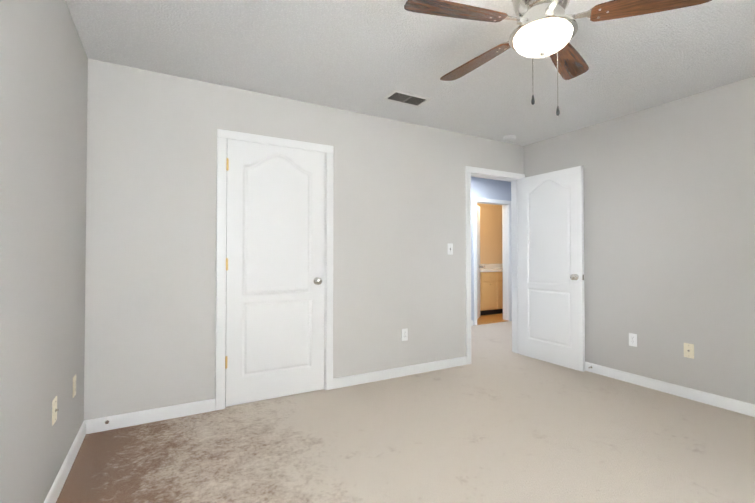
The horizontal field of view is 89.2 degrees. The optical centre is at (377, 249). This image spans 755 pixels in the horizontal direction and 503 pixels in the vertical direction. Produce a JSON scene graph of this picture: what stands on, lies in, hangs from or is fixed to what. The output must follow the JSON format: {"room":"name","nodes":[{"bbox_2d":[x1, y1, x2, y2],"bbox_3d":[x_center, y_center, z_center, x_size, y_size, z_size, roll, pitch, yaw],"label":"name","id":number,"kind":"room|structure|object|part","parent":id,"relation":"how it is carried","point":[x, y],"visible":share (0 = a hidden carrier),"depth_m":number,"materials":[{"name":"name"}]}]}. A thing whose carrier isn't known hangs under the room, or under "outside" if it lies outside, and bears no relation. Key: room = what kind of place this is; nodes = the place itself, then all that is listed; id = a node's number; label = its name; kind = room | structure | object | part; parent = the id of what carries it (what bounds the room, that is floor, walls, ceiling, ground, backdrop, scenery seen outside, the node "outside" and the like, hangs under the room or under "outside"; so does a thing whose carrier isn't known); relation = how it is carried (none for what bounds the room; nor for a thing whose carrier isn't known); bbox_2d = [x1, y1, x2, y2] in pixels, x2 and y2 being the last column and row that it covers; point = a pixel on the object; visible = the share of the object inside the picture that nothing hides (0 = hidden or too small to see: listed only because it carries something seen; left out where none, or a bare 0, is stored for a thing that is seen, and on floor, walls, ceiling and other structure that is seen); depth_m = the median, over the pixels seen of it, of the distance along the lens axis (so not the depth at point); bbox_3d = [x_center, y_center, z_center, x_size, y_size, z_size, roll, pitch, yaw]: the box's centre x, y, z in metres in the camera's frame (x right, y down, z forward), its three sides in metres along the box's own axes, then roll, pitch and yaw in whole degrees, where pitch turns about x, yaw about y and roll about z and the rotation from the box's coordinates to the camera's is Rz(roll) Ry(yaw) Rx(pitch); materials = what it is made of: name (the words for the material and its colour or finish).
{"room":"empty bedroom","nodes":[
{"label":"empty bedroom","id":0,"kind":"room"},
{"bbox_2d":[0,0,87,502],"bbox_3d":[-1.030,-0.054,0.806,0.120,2.440,4.020,0,-1,-29],"label":"wall","id":1,"kind":"structure","parent":0,"point":[43,109],"depth_m":1.58,"materials":[{"name":"paint"}]},
{"bbox_2d":[52,396,58,424],"bbox_3d":[-1.509,0.756,1.798,0.017,0.115,0.070,0,-1,-29],"label":"electrical outlet","id":2,"kind":"object","parent":1,"relation":"attached to","point":[54,410],"visible":1,"depth_m":1.78,"materials":[{"name":"beige plastic"}]},
{"bbox_2d":[72,374,75,397],"bbox_3d":[-1.732,0.782,2.188,0.008,0.115,0.070,0,-1,-29],"label":"electrical outlet","id":3,"kind":"object","parent":1,"relation":"attached to","point":[74,386],"visible":1,"depth_m":2.17,"materials":[{"name":"beige plastic"}]},
{"bbox_2d":[84,59,523,419],"bbox_3d":[-0.115,-0.013,3.545,4.140,2.440,0.120,0,-1,-29],"label":"wall","id":4,"kind":"structure","parent":0,"point":[399,206],"depth_m":2.84,"materials":[{"name":"paint"}]},
{"bbox_2d":[225,158,228,368],"bbox_3d":[-1.142,0.103,2.897,0.022,1.595,0.017,0,-1,-29],"label":"closet door hinges","id":5,"kind":"object","parent":4,"relation":"attached to","point":[227,163],"visible":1,"depth_m":2.89,"materials":[{"name":"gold metal"}]},
{"bbox_2d":[226,139,324,406],"bbox_3d":[-0.794,0.177,3.085,0.790,2.030,0.096,0,-1,-29],"label":"closet door","id":6,"kind":"structure","parent":4,"relation":"in","point":[275,291],"depth_m":3.08,"materials":[{"name":"white wood"}]},
{"bbox_3d":[-0.499,0.269,3.227,0.064,0.064,0.060,0,-1,-29],"label":"knob","id":7,"kind":"part","parent":6,"relation":"part of","materials":[{"name":"silver metal"}]},
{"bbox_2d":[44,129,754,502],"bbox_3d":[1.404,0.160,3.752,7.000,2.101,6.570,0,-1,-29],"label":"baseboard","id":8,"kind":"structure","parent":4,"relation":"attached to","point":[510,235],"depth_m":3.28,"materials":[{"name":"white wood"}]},
{"bbox_2d":[402,328,407,340],"bbox_3d":[0.261,0.819,3.668,0.070,0.115,0.008,0,-1,-29],"label":"electrical outlet","id":9,"kind":"object","parent":4,"relation":"attached to","point":[404,334],"visible":1,"depth_m":3.67,"materials":[{"name":"white plastic"}]},
{"bbox_2d":[447,243,452,254],"bbox_3d":[0.755,-0.002,3.948,0.070,0.115,0.020,0,-1,-29],"label":"light switch","id":10,"kind":"object","parent":4,"relation":"attached to","point":[450,248],"visible":1,"depth_m":3.95,"materials":[{"name":"white plastic"}]},
{"bbox_2d":[519,166,584,371],"bbox_3d":[1.816,0.192,4.094,0.096,2.030,0.762,0,-1,-29],"label":"hall door","id":11,"kind":"structure","parent":4,"relation":"in","point":[551,261],"depth_m":4.05,"materials":[{"name":"white wood"}]},
{"bbox_3d":[1.954,0.278,3.812,0.060,0.064,0.064,0,-1,-29],"label":"hall door knob","id":12,"kind":"part","parent":11,"relation":"part of","materials":[{"name":"silver metal"}]},
{"bbox_2d":[56,321,754,502],"bbox_3d":[1.404,1.260,3.736,7.240,0.100,6.810,0,-1,-29],"label":"floor carpet","id":13,"kind":"object","parent":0,"point":[497,420],"visible":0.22,"depth_m":2.31,"materials":[{"name":"beige carpet"}]},
{"bbox_2d":[65,0,754,145],"bbox_3d":[0.832,-1.308,1.859,4.380,0.100,4.020,0,-1,-29],"label":"ceiling","id":14,"kind":"structure","parent":0,"point":[363,56],"depth_m":2.47,"materials":[{"name":"white paint"}]},
{"bbox_2d":[382,90,431,106],"bbox_3d":[0.243,-1.233,3.144,0.360,0.012,0.200,0,-1,-29],"label":"ceiling vent","id":15,"kind":"object","parent":14,"relation":"in","point":[402,97],"visible":1,"depth_m":3.14,"materials":[{"name":"white metal"}]},
{"bbox_2d":[503,135,515,140],"bbox_3d":[1.435,-1.201,4.161,0.132,0.046,0.132,0,-1,-29],"label":"smoke detector","id":16,"kind":"object","parent":14,"relation":"attached to","point":[509,138],"visible":1,"depth_m":4.12,"materials":[{"name":"white plastic"}]},
{"bbox_2d":[404,0,711,115],"bbox_3d":[0.741,-0.933,1.819,1.282,0.651,1.241,0,-1,-29],"label":"fan","id":17,"kind":"object","parent":14,"relation":"hanging from","point":[544,28],"visible":1,"depth_m":1.71,"materials":[{"name":"brown wood"}]},
{"bbox_3d":[0.768,-0.947,1.784,0.256,0.092,0.256,0,-1,-29],"label":"lamp shade","id":18,"kind":"part","parent":17,"relation":"part of","materials":[{"name":"white glass"}]},
{"bbox_2d":[477,203,501,263],"bbox_3d":[1.715,0.050,7.754,2.570,2.440,0.120,0,-1,-29],"label":"wall","id":19,"kind":"structure","parent":0,"point":[490,233],"depth_m":8.05,"materials":[{"name":"paint"}]},
{"bbox_2d":[471,177,510,320],"bbox_3d":[1.553,0.029,6.348,4.220,2.440,0.120,0,-1,-29],"label":"wall","id":20,"kind":"structure","parent":0,"point":[490,189],"depth_m":6.39,"materials":[{"name":"paint"}]},
{"bbox_2d":[477,206,479,318],"bbox_3d":[1.726,0.226,6.766,0.035,2.030,0.724,0,-1,26],"label":"bathroom door","id":21,"kind":"structure","parent":20,"relation":"in","point":[478,261],"depth_m":6.98,"materials":[{"name":"white wood"}]},
{"bbox_2d":[477,313,507,324],"bbox_3d":[2.076,1.256,7.210,2.450,0.012,1.150,0,-1,-29],"label":"floor","id":22,"kind":"structure","parent":0,"point":[488,319],"depth_m":6.77,"materials":[{"name":"orange wood"}]},
{"bbox_2d":[480,263,502,315],"bbox_3d":[2.325,0.770,7.664,1.210,0.973,0.598,0,-1,-29],"label":"bathroom vanity","id":23,"kind":"object","parent":22,"relation":"on","point":[491,288],"visible":0.5,"depth_m":7.29,"materials":[{"name":"brown wood"}]},
{"bbox_2d":[524,76,754,403],"bbox_3d":[2.694,-0.023,2.875,0.120,2.440,4.020,0,-1,-29],"label":"wall","id":24,"kind":"structure","parent":0,"point":[669,229],"depth_m":3.18,"materials":[{"name":"paint"}]},
{"bbox_2d":[629,333,636,346],"bbox_3d":[2.298,0.816,3.444,0.008,0.115,0.070,0,-1,-29],"label":"electrical outlet","id":25,"kind":"object","parent":24,"relation":"attached to","point":[632,339],"visible":1,"depth_m":3.44,"materials":[{"name":"white plastic"}]},
{"bbox_2d":[684,343,693,358],"bbox_3d":[2.498,0.815,3.074,0.017,0.115,0.070,0,-1,-29],"label":"outlet","id":26,"kind":"object","parent":24,"relation":"attached to","point":[688,350],"visible":1,"depth_m":3.07,"materials":[{"name":"beige plastic"}]}
]}

